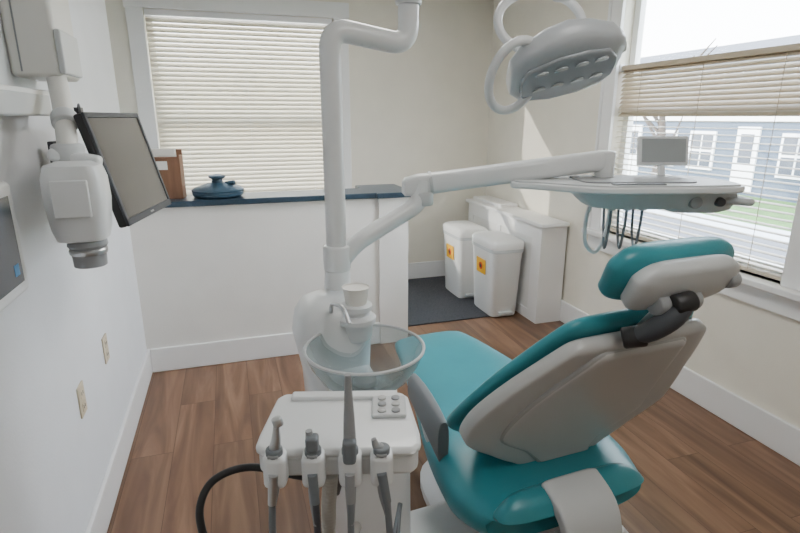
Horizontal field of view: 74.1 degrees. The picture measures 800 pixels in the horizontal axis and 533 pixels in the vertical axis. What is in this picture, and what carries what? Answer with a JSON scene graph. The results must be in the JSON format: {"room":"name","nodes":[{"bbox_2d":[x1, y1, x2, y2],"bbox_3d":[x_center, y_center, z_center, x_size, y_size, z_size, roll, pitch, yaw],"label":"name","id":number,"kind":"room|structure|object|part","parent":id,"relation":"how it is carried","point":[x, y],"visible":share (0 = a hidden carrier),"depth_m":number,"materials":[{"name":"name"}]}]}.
{"room":"dental clinic","nodes":[
{"label":"dental clinic","id":0,"kind":"room"},
{"bbox_2d":[0,0,146,532],"bbox_3d":[-1.212,-0.092,1.253,0.394,2.600,6.480,-5,16,-17],"label":"wall","id":1,"kind":"structure","parent":0,"point":[54,461],"depth_m":1.74,"materials":[{"name":"white paint"}]},
{"bbox_2d":[0,181,28,311],"bbox_3d":[-0.984,-0.029,1.250,0.030,0.300,0.405,-5,16,-17],"label":"bezel","id":2,"kind":"object","parent":1,"relation":"attached to","point":[9,298],"visible":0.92,"depth_m":1.39,"materials":[{"name":"white plastic"}]},
{"bbox_2d":[0,196,24,299],"bbox_3d":[-0.967,-0.029,1.251,0.004,0.230,0.335,-5,16,-17],"label":"display","id":3,"kind":"object","parent":2,"relation":"attached to","point":[9,250],"visible":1,"depth_m":1.35,"materials":[{"name":"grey glass"}]},
{"bbox_2d":[14,264,19,276],"bbox_3d":[-1.003,0.010,1.389,0.001,0.030,0.030,-5,16,-17],"label":"display icon","id":4,"kind":"object","parent":3,"relation":"attached to","point":[17,271],"depth_m":1.39},
{"bbox_2d":[0,84,50,115],"bbox_3d":[-1.057,-0.447,1.433,0.065,0.075,0.500,-5,16,-17],"label":"shelf","id":5,"kind":"object","parent":1,"relation":"attached to","point":[14,100],"visible":0.92,"depth_m":1.45,"materials":[{"name":"grey plastic"}]},
{"bbox_2d":[0,0,111,268],"bbox_3d":[-1.016,-0.519,1.555,0.190,0.982,0.576,-10,19,-32],"label":"dental x-ray machine","id":6,"kind":"object","parent":1,"relation":"attached to","point":[41,43],"visible":0.98,"depth_m":1.50,"materials":[{"name":"beige plastic"}]},
{"bbox_3d":[-0.994,-0.464,1.559,0.058,0.268,0.265,-9,18,-30],"label":"arm","id":7,"kind":"part","parent":6,"relation":"part of","materials":[{"name":"beige plastic"}]},
{"bbox_3d":[-0.876,-0.178,1.410,0.090,0.100,0.012,-5,16,-17],"label":"head panel","id":8,"kind":"part","parent":6,"relation":"part of","materials":[{"name":"white plastic"}]},
{"bbox_2d":[73,103,82,113],"bbox_3d":[-1.247,-0.559,2.062,0.036,0.148,0.323,-9,18,-28],"label":"cable","id":9,"kind":"object","parent":1,"relation":"attached to","point":[78,109],"visible":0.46,"depth_m":2.14,"materials":[{"name":"grey plastic"}]},
{"bbox_2d":[76,380,87,418],"bbox_3d":[-1.159,0.485,1.934,0.009,0.118,0.075,-5,16,-17],"label":"wall outlet","id":10,"kind":"object","parent":1,"relation":"attached to","point":[80,392],"visible":1,"depth_m":1.92,"materials":[{"name":"beige plastic"}]},
{"bbox_2d":[80,386,83,398],"bbox_3d":[-1.157,0.460,1.927,0.003,0.034,0.036,-5,16,-17],"label":"socket","id":11,"kind":"object","parent":10,"relation":"attached to","point":[81,387],"depth_m":1.93,"materials":[{"name":"beige plastic"}]},
{"bbox_2d":[82,399,85,411],"bbox_3d":[-1.157,0.510,1.942,0.003,0.034,0.036,-5,16,-17],"label":"socket","id":12,"kind":"object","parent":10,"relation":"attached to","point":[83,400],"depth_m":1.94,"materials":[{"name":"beige plastic"}]},
{"bbox_2d":[101,333,109,363],"bbox_3d":[-1.289,0.359,2.324,0.009,0.118,0.075,-5,16,-17],"label":"wall outlet","id":13,"kind":"object","parent":1,"relation":"attached to","point":[104,338],"visible":1,"depth_m":2.31,"materials":[{"name":"beige plastic"}]},
{"bbox_2d":[47,112,171,227],"bbox_3d":[-1.000,-0.335,1.764,0.301,0.341,0.440,-2,16,-7],"label":"monitor","id":14,"kind":"object","parent":1,"relation":"attached to","point":[137,187],"visible":0.86,"depth_m":1.72,"materials":[{"name":"black plastic"}]},
{"bbox_3d":[-1.144,-0.341,1.786,0.020,0.160,0.090,-2,16,-7],"label":"wall plate","id":15,"kind":"part","parent":14,"relation":"part of","materials":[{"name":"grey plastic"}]},
{"bbox_2d":[85,349,152,532],"bbox_3d":[-0.819,1.233,1.046,0.018,0.160,4.980,-5,16,-17],"label":"baseboard","id":16,"kind":"structure","parent":1,"relation":"attached to","point":[102,511],"depth_m":2.35,"materials":[{"name":"white wood"}]},
{"bbox_2d":[129,197,407,348],"bbox_3d":[-0.795,0.072,3.550,1.711,1.040,0.240,-5,16,-17],"label":"wall","id":17,"kind":"structure","parent":0,"point":[219,272],"depth_m":3.37,"materials":[{"name":"white paint"}]},
{"bbox_2d":[150,322,379,372],"bbox_3d":[-0.852,0.531,3.542,1.488,0.160,0.018,-5,16,-17],"label":"baseboard","id":18,"kind":"structure","parent":17,"relation":"attached to","point":[284,344],"depth_m":3.45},
{"bbox_2d":[165,184,410,207],"bbox_3d":[-0.804,-0.468,3.486,1.746,0.035,0.475,-5,16,-17],"label":"countertop","id":19,"kind":"structure","parent":17,"relation":"on","point":[379,191],"depth_m":3.36,"materials":[{"name":"blue laminate"}]},
{"bbox_2d":[151,148,186,198],"bbox_3d":[-1.426,-0.561,3.205,0.212,0.295,0.099,-3,16,-9],"label":"file box","id":20,"kind":"object","parent":19,"relation":"on","point":[169,162],"visible":0.5,"depth_m":3.17,"materials":[{"name":"brown wood"}]},
{"bbox_2d":[191,174,243,198],"bbox_3d":[-1.135,-0.505,3.298,0.314,0.138,0.314,-5,16,-17],"label":"lidded dish","id":21,"kind":"object","parent":19,"relation":"on","point":[216,189],"visible":1,"depth_m":3.21,"materials":[{"name":"blue ceramic"}]},
{"bbox_3d":[-1.135,-0.457,3.312,0.310,0.037,0.310,-5,16,-17],"label":"dish","id":22,"kind":"part","parent":21,"relation":"part of","materials":[{"name":"blue ceramic"}]},
{"bbox_3d":[-1.052,-0.518,3.284,0.063,0.038,0.028,4,16,13],"label":"spout","id":23,"kind":"part","parent":21,"relation":"part of","materials":[{"name":"blue ceramic"}]},
{"bbox_2d":[105,0,493,262],"bbox_3d":[-0.718,-1.075,4.747,3.530,2.600,0.140,-5,16,-17],"label":"wall","id":24,"kind":"structure","parent":0,"point":[423,108],"depth_m":4.83,"materials":[{"name":"beige paint"}]},
{"bbox_2d":[125,6,158,148],"bbox_3d":[-2.004,-1.206,4.196,0.120,1.550,0.025,-5,16,-17],"label":"window frame","id":25,"kind":"structure","parent":24,"relation":"attached to","point":[134,16],"depth_m":4.10,"materials":[{"name":"white paint"}]},
{"bbox_2d":[122,0,348,18],"bbox_3d":[-1.250,-2.073,4.198,1.720,0.120,0.030,-5,16,-17],"label":"trim","id":26,"kind":"structure","parent":24,"relation":"in","point":[303,8],"depth_m":4.23,"materials":[{"name":"white paint"}]},
{"bbox_2d":[144,15,326,148],"bbox_3d":[-1.278,-1.293,4.509,1.460,1.550,0.045,-5,16,-17],"label":"window","id":27,"kind":"structure","parent":24,"relation":"in","point":[144,15],"depth_m":4.26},
{"bbox_2d":[144,8,331,194],"bbox_3d":[-1.265,-1.281,4.462,1.445,1.545,0.046,-5,16,-17],"label":"window blind","id":28,"kind":"object","parent":27,"relation":"attached to","point":[262,131],"visible":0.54,"depth_m":4.41,"materials":[{"name":"beige plastic"}]},
{"bbox_3d":[-1.733,-1.224,4.300,0.002,1.490,0.002,-5,16,-17],"label":"ladder cord","id":29,"kind":"part","parent":28,"relation":"part of","materials":[{"name":"white fabric"}]},
{"bbox_3d":[-1.266,-2.004,4.260,1.445,0.043,0.042,-5,16,-17],"label":"head rail","id":30,"kind":"part","parent":28,"relation":"part of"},
{"bbox_3d":[-1.256,-1.265,4.445,0.002,1.490,0.002,-5,16,-17],"label":"ladder cord","id":31,"kind":"part","parent":28,"relation":"part of","materials":[{"name":"white fabric"}]},
{"bbox_3d":[-0.760,-1.308,4.596,0.002,1.490,0.002,-5,16,-17],"label":"ladder cord","id":32,"kind":"part","parent":28,"relation":"part of","materials":[{"name":"white fabric"}]},
{"bbox_2d":[333,18,351,188],"bbox_3d":[-0.498,-1.335,4.656,0.120,1.550,0.025,-5,16,-17],"label":"window frame","id":33,"kind":"structure","parent":24,"relation":"attached to","point":[344,47],"depth_m":4.65,"materials":[{"name":"white paint"}]},
{"bbox_2d":[408,260,444,278],"bbox_3d":[0.254,0.034,5.293,1.260,0.170,0.018,-5,16,-17],"label":"baseboard","id":34,"kind":"structure","parent":24,"relation":"attached to","point":[429,268],"depth_m":5.28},
{"bbox_2d":[107,311,799,532],"bbox_3d":[0.222,1.060,2.104,3.646,0.080,6.680,-5,16,-17],"label":"floor","id":35,"kind":"structure","parent":0,"point":[701,473],"depth_m":2.50,"materials":[{"name":"laminate"}]},
{"bbox_2d":[292,0,424,532],"bbox_3d":[-0.078,0.067,1.498,0.432,2.160,0.547,-5,16,-17],"label":"dental unit","id":36,"kind":"object","parent":35,"relation":"on","point":[332,326],"visible":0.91,"depth_m":1.52,"materials":[{"name":"white plastic"}]},
{"bbox_2d":[195,463,341,532],"bbox_3d":[-0.233,0.679,1.336,0.190,0.567,0.519,9,18,28],"label":"hose","id":37,"kind":"object","parent":36,"relation":"attached to","point":[199,512],"visible":0.52,"depth_m":1.14,"materials":[{"name":"black rubber"}]},
{"bbox_2d":[256,373,420,532],"bbox_3d":[-0.127,0.454,1.292,0.326,0.674,0.561,0,16,-2],"label":"tray","id":38,"kind":"object","parent":36,"relation":"attached to","point":[348,434],"visible":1,"depth_m":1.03,"materials":[{"name":"white plastic"}]},
{"bbox_2d":[259,452,417,474],"bbox_3d":[-0.123,0.362,1.137,0.316,0.047,0.212,0,16,-2],"label":"holder","id":39,"kind":"object","parent":38,"relation":"on","point":[403,462],"depth_m":1.03,"materials":[{"name":"white plastic"}]},
{"bbox_2d":[321,475,361,532],"bbox_3d":[-0.150,0.630,1.383,0.048,0.466,0.373,1,16,3],"label":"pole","id":40,"kind":"object","parent":38,"relation":"hanging from","point":[329,490],"visible":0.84,"depth_m":1.18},
{"bbox_3d":[-0.166,0.122,1.451,0.015,0.047,0.114,-10,19,-33],"label":"rinse spout","id":41,"kind":"part","parent":36,"relation":"part of","materials":[{"name":"metal"}]},
{"bbox_2d":[342,282,369,306],"bbox_3d":[-0.126,0.082,1.518,0.080,0.052,0.080,-5,16,-17],"label":"cup","id":42,"kind":"object","parent":36,"relation":"on","point":[356,293],"depth_m":1.50,"materials":[{"name":"plastic"}]},
{"bbox_3d":[-0.131,0.177,1.560,0.100,0.071,0.106,-5,16,-17],"label":"filler stem","id":43,"kind":"part","parent":36,"relation":"part of","materials":[{"name":"white plastic"}]},
{"bbox_2d":[306,346,421,390],"bbox_3d":[-0.094,0.269,1.428,0.320,0.114,0.320,-5,16,-17],"label":"bowl","id":44,"kind":"object","parent":36,"relation":"on","point":[335,361],"depth_m":1.51,"materials":[{"name":"clear glass"}]},
{"bbox_2d":[323,136,754,272],"bbox_3d":[0.427,-0.209,1.722,1.341,0.408,0.314,-1,16,-2],"label":"dental delivery arm","id":45,"kind":"object","parent":36,"relation":"attached to","point":[603,189],"visible":1,"depth_m":1.72,"materials":[{"name":"white plastic"}]},
{"bbox_3d":[-0.057,-0.133,1.698,0.360,0.274,0.063,-9,18,-28],"label":"arm","id":46,"kind":"part","parent":45,"relation":"part of","materials":[{"name":"white plastic"}]},
{"bbox_3d":[0.355,-0.310,1.757,0.700,0.147,0.072,-1,16,-3],"label":"spring arm","id":47,"kind":"part","parent":45,"relation":"part of","materials":[{"name":"white plastic"}]},
{"bbox_2d":[510,175,744,194],"bbox_3d":[0.723,-0.267,1.708,0.682,0.031,0.405,-5,16,-17],"label":"tray","id":48,"kind":"object","parent":45,"relation":"on","point":[575,184],"depth_m":1.63,"materials":[{"name":"grey plastic"}]},
{"bbox_3d":[0.911,-0.198,1.635,0.040,0.040,0.020,0,16,-1],"label":"pod knob","id":49,"kind":"part","parent":45,"relation":"part of","materials":[{"name":"grey plastic"}]},
{"bbox_3d":[0.991,-0.199,1.640,0.030,0.030,0.020,0,16,-1],"label":"pod knob","id":50,"kind":"part","parent":45,"relation":"part of","materials":[{"name":"grey plastic"}]},
{"bbox_2d":[484,0,626,114],"bbox_3d":[0.330,-0.766,1.474,0.640,0.660,0.245,-2,16,-6],"label":"light","id":51,"kind":"object","parent":36,"relation":"attached to","point":[568,56],"visible":1,"depth_m":1.47,"materials":[{"name":"white plastic"}]},
{"bbox_3d":[0.327,-0.542,1.517,0.181,0.206,0.142,-5,16,-17],"label":"handle","id":52,"kind":"part","parent":51,"relation":"part of","materials":[{"name":"white plastic"}]},
{"bbox_2d":[408,276,514,326],"bbox_3d":[-0.524,0.345,4.482,2.706,0.008,1.155,-5,16,-17],"label":"carpet","id":53,"kind":"object","parent":35,"relation":"on","point":[429,300],"visible":0.07,"depth_m":4.54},
{"bbox_2d":[443,220,487,297],"bbox_3d":[0.577,-0.072,4.790,0.292,0.628,0.442,-5,16,-17],"label":"pedal bin","id":54,"kind":"object","parent":53,"relation":"on","point":[458,246],"visible":0.75,"depth_m":4.65,"materials":[{"name":"white plastic"}]},
{"bbox_3d":[0.577,-0.340,4.715,0.292,0.071,0.442,-5,16,-17],"label":"lid","id":55,"kind":"part","parent":54,"relation":"part of","materials":[{"name":"white plastic"}]},
{"bbox_2d":[472,231,523,316],"bbox_3d":[0.785,0.052,4.349,0.292,0.628,0.442,-5,16,-17],"label":"pedal bin","id":56,"kind":"object","parent":53,"relation":"on","point":[497,254],"visible":1,"depth_m":4.20,"materials":[{"name":"white plastic"}]},
{"bbox_3d":[0.785,-0.216,4.274,0.292,0.071,0.442,-5,16,-17],"label":"lid","id":57,"kind":"part","parent":56,"relation":"part of","materials":[{"name":"white plastic"}]},
{"bbox_2d":[466,195,569,323],"bbox_3d":[0.953,-0.121,4.644,0.240,0.820,1.350,-5,16,-17],"label":"cabinet","id":58,"kind":"object","parent":35,"relation":"on","point":[539,292],"visible":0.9,"depth_m":4.14,"materials":[{"name":"white plastic"}]},
{"bbox_3d":[0.870,-0.085,4.627,0.006,0.640,1.230,-5,16,-17],"label":"grille panel","id":59,"kind":"part","parent":58,"relation":"part of","materials":[{"name":"white plastic"}]},
{"bbox_2d":[395,236,741,532],"bbox_3d":[0.325,0.395,2.014,0.936,1.249,1.420,-5,16,-17],"label":"dental chair","id":60,"kind":"object","parent":35,"relation":"on","point":[522,444],"visible":1,"depth_m":1.52,"materials":[{"name":"teal leather"}]},
{"bbox_3d":[0.094,0.521,1.839,0.052,0.208,0.260,-6,17,-21],"label":"armrest","id":61,"kind":"part","parent":60,"relation":"part of","materials":[{"name":"grey plastic"}]},
{"bbox_3d":[0.447,1.002,2.063,0.540,0.055,1.000,-6,17,-21],"label":"plate","id":62,"kind":"part","parent":60,"relation":"part of","materials":[{"name":"white plastic"}]},
{"bbox_3d":[0.323,0.641,2.173,0.500,0.118,1.130,-6,17,-21],"label":"seat under shell","id":63,"kind":"part","parent":60,"relation":"part of","materials":[{"name":"teal leather"}]},
{"bbox_2d":[395,331,643,532],"bbox_3d":[0.320,0.577,2.126,0.688,0.202,1.282,-6,17,-21],"label":"seat cushion","id":64,"kind":"object","parent":60,"relation":"on","point":[528,493],"depth_m":1.67,"materials":[{"name":"teal leather"}]},
{"bbox_2d":[446,308,693,431],"bbox_3d":[0.519,0.346,1.638,0.767,0.540,0.343,-6,17,-21],"label":"cushion","id":65,"kind":"object","parent":60,"relation":"on","point":[536,391],"depth_m":1.47,"materials":[{"name":"teal leather"}]},
{"bbox_3d":[0.594,0.941,1.716,0.320,0.240,0.140,-6,17,-21],"label":"motor","id":66,"kind":"part","parent":60,"relation":"part of","materials":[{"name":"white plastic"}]},
{"bbox_3d":[0.602,0.180,1.363,0.068,0.066,0.056,5,16,16],"label":"lever knob","id":67,"kind":"part","parent":60,"relation":"part of","materials":[{"name":"black plastic"}]},
{"bbox_3d":[0.681,0.131,1.401,0.070,0.160,0.020,-6,53,-21],"label":"headrest post","id":68,"kind":"part","parent":60,"relation":"part of","materials":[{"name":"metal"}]},
{"bbox_3d":[0.650,0.143,1.328,0.151,0.140,0.064,4,16,13],"label":"headrest lever","id":69,"kind":"part","parent":60,"relation":"part of","materials":[{"name":"grey plastic"}]},
{"bbox_2d":[598,236,734,299],"bbox_3d":[0.701,0.005,1.398,0.420,0.166,0.128,-6,17,-21],"label":"cushion","id":70,"kind":"object","parent":60,"relation":"on","point":[621,276],"depth_m":1.31,"materials":[{"name":"teal leather"}]},
{"bbox_3d":[0.699,0.090,1.307,0.063,0.059,0.052,-3,16,-11],"label":"lever knob","id":71,"kind":"part","parent":60,"relation":"part of","materials":[{"name":"black plastic"}]},
{"bbox_3d":[0.869,0.034,1.395,0.035,0.044,0.044,-6,17,-21],"label":"lever knob","id":72,"kind":"part","parent":60,"relation":"part of","materials":[{"name":"grey plastic"}]},
{"bbox_2d":[485,0,799,427],"bbox_3d":[1.898,-0.359,2.203,0.140,2.600,6.480,-5,16,-17],"label":"wall","id":73,"kind":"structure","parent":0,"point":[750,351],"depth_m":3.73,"materials":[{"name":"beige paint"}]},
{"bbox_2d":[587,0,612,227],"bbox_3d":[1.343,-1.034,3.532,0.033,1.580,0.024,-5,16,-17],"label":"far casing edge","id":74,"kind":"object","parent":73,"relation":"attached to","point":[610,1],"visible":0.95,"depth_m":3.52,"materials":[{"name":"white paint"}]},
{"bbox_2d":[590,0,625,230],"bbox_3d":[1.363,-1.021,3.486,0.025,1.580,0.120,-5,16,-17],"label":"window frame","id":75,"kind":"structure","parent":73,"relation":"attached to","point":[618,6],"depth_m":3.46,"materials":[{"name":"white paint"}]},
{"bbox_2d":[559,300,799,465],"bbox_3d":[1.808,0.804,2.554,0.018,0.170,6.380,-5,16,-17],"label":"baseboard","id":76,"kind":"structure","parent":73,"relation":"attached to","point":[772,431],"depth_m":2.73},
{"bbox_2d":[581,228,799,301],"bbox_3d":[1.583,-0.063,3.060,0.130,0.035,1.570,-5,16,-17],"label":"sill","id":77,"kind":"structure","parent":73,"relation":"attached to","point":[774,287],"depth_m":2.53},
{"bbox_2d":[588,234,799,320],"bbox_3d":[1.578,0.003,3.076,0.022,0.100,1.530,-5,16,-17],"label":"apron","id":78,"kind":"object","parent":73,"relation":"attached to","point":[789,308],"visible":0.33,"depth_m":2.57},
{"bbox_2d":[611,0,783,274],"bbox_3d":[1.671,-0.848,2.868,0.045,1.580,1.290,-5,16,-17],"label":"window","id":79,"kind":"structure","parent":73,"relation":"in","point":[640,8],"depth_m":3.32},
{"bbox_2d":[610,43,799,280],"bbox_3d":[1.617,-0.604,2.918,0.060,1.067,1.290,-5,16,-17],"label":"window blind","id":80,"kind":"object","parent":79,"relation":"attached to","point":[701,97],"visible":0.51,"depth_m":2.71,"materials":[{"name":"beige plastic"}]},
{"bbox_3d":[1.462,-0.709,3.334,0.003,1.020,0.004,-5,16,-17],"label":"ladder cord","id":81,"kind":"part","parent":80,"relation":"part of","materials":[{"name":"white fabric"}]},
{"bbox_3d":[1.598,-0.593,2.921,0.003,1.020,0.004,-5,16,-17],"label":"ladder cord","id":82,"kind":"part","parent":80,"relation":"part of","materials":[{"name":"beige plastic"}]},
{"bbox_3d":[1.621,-0.100,3.061,0.036,0.020,1.274,-5,16,-17],"label":"rail","id":83,"kind":"part","parent":80,"relation":"part of","materials":[{"name":"beige"}]},
{"bbox_3d":[1.620,-1.094,2.782,0.043,0.030,1.274,-5,16,-17],"label":"head rail","id":84,"kind":"part","parent":80,"relation":"part of","materials":[{"name":"beige"}]},
{"bbox_3d":[1.734,-0.476,2.508,0.003,1.020,0.004,-5,16,-17],"label":"ladder cord","id":85,"kind":"part","parent":80,"relation":"part of","materials":[{"name":"white fabric"}]},
{"bbox_2d":[780,189,799,290],"bbox_3d":[1.789,-0.658,2.192,0.025,1.580,0.120,-5,16,-17],"label":"window frame","id":86,"kind":"structure","parent":73,"relation":"attached to","point":[790,278],"depth_m":2.38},
{"label":"outside","id":87,"kind":"structure","parent":0,"visible":0},
{"bbox_2d":[700,195,796,231],"bbox_3d":[27.097,-3.023,18.977,56.800,0.150,70.000,-5,16,-17],"label":"lawn","id":88,"kind":"structure","parent":87,"point":[762,205],"depth_m":12.33,"materials":[{"name":"green plant"}]},
{"bbox_2d":[643,38,717,174],"bbox_3d":[6.760,-3.681,13.727,1.378,3.974,2.571,-5,16,-17],"label":"street tree","id":89,"kind":"object","parent":88,"relation":"on","point":[649,123],"visible":0.24,"depth_m":13.69,"materials":[{"name":"brown plant"}]},
{"bbox_2d":[633,55,799,202],"bbox_3d":[12.168,-4.594,17.267,6.000,3.800,14.300,-5,16,-17],"label":"facade","id":90,"kind":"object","parent":88,"relation":"on","point":[765,125],"visible":0.25,"depth_m":15.16,"materials":[{"name":"blue"}]},
{"bbox_2d":[627,125,643,174],"bbox_3d":[8.428,-4.201,19.196,0.070,1.800,0.700,-5,16,-17],"label":"front door","id":91,"kind":"structure","parent":90,"relation":"attached to","point":[640,129],"depth_m":19.09,"materials":[{"name":"white wood"}]},
{"bbox_2d":[655,130,678,135],"bbox_3d":[8.879,-3.990,17.797,0.060,1.150,0.950,-5,16,-17],"label":"window","id":92,"kind":"structure","parent":90,"relation":"attached to","point":[667,131],"depth_m":17.42,"materials":[{"name":"white"}]},
{"bbox_2d":[686,131,717,169],"bbox_3d":[9.332,-3.603,16.420,0.060,1.150,0.950,-5,16,-17],"label":"window","id":93,"kind":"structure","parent":90,"relation":"attached to","point":[712,151],"depth_m":16.24,"materials":[{"name":"white wood"}]},
{"bbox_2d":[688,151,698,165],"bbox_3d":[9.229,-3.400,16.677,0.020,0.460,0.360,-5,16,-17],"label":"glass","id":94,"kind":"object","parent":93,"relation":"attached to","point":[693,156],"depth_m":16.65,"materials":[{"name":"glass"}]},
{"bbox_2d":[690,133,701,148],"bbox_3d":[9.229,-3.910,16.534,0.020,0.460,0.360,-5,16,-17],"label":"glass","id":95,"kind":"object","parent":93,"relation":"attached to","point":[696,137],"depth_m":16.51,"materials":[{"name":"glass"}]},
{"bbox_2d":[699,151,710,166],"bbox_3d":[9.359,-3.289,16.283,0.020,0.460,0.360,-5,16,-17],"label":"glass","id":96,"kind":"object","parent":93,"relation":"attached to","point":[702,157],"depth_m":16.27,"materials":[{"name":"glass"}]},
{"bbox_2d":[701,135,713,149],"bbox_3d":[9.359,-3.799,16.139,0.020,0.460,0.360,-5,16,-17],"label":"glass","id":97,"kind":"object","parent":93,"relation":"attached to","point":[705,137],"depth_m":16.12,"materials":[{"name":"glass"}]},
{"bbox_2d":[633,116,799,120],"bbox_3d":[9.284,-4.553,16.328,0.050,0.130,14.300,-5,16,-17],"label":"trim","id":98,"kind":"structure","parent":90,"relation":"attached to","point":[707,118],"depth_m":15.29,"materials":[{"name":"white paint"}]},
{"bbox_2d":[640,35,799,63],"bbox_3d":[12.168,-6.808,16.644,6.600,0.800,14.700,-5,16,-17],"label":"roof","id":99,"kind":"structure","parent":90,"relation":"on","point":[793,39],"depth_m":17.36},
{"bbox_2d":[729,127,761,191],"bbox_3d":[9.789,-3.040,15.067,0.070,1.800,0.700,-5,16,-17],"label":"front door","id":100,"kind":"structure","parent":90,"relation":"attached to","point":[740,131],"depth_m":15.00,"materials":[{"name":"white wood"}]},
{"bbox_2d":[775,133,799,179],"bbox_3d":[10.239,-2.829,13.667,0.060,1.150,0.950,-5,16,-17],"label":"window","id":101,"kind":"structure","parent":90,"relation":"attached to","point":[795,156],"depth_m":13.82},
{"bbox_2d":[778,157,794,174],"bbox_3d":[10.136,-2.626,13.925,0.020,0.460,0.360,-5,16,-17],"label":"glass","id":102,"kind":"object","parent":101,"relation":"attached to","point":[782,163],"depth_m":13.91,"materials":[{"name":"glass"}]},
{"bbox_2d":[781,138,797,154],"bbox_3d":[10.136,-3.136,13.781,0.020,0.460,0.360,-5,16,-17],"label":"glass","id":103,"kind":"object","parent":101,"relation":"attached to","point":[791,141],"depth_m":13.77,"materials":[{"name":"glass"}]},
{"bbox_2d":[793,158,799,175],"bbox_3d":[10.266,-2.515,13.530,0.020,0.460,0.360,-5,16,-17],"label":"glass","id":104,"kind":"object","parent":101,"relation":"attached to","point":[796,172],"depth_m":13.63,"materials":[{"name":"glass"}]},
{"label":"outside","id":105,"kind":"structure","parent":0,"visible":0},
{"bbox_2d":[646,210,790,241],"bbox_3d":[6.222,-1.318,12.578,1.000,0.030,70.000,-5,16,-17],"label":"sidewalk","id":106,"kind":"structure","parent":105,"point":[749,231],"depth_m":10.91,"materials":[{"name":"grey concrete"}]},
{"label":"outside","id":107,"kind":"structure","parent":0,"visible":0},
{"bbox_2d":[622,210,787,262],"bbox_3d":[4.221,-1.139,11.968,3.200,0.015,70.000,-5,16,-17],"label":"street","id":108,"kind":"structure","parent":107,"point":[762,241],"depth_m":10.05,"materials":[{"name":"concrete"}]}
]}

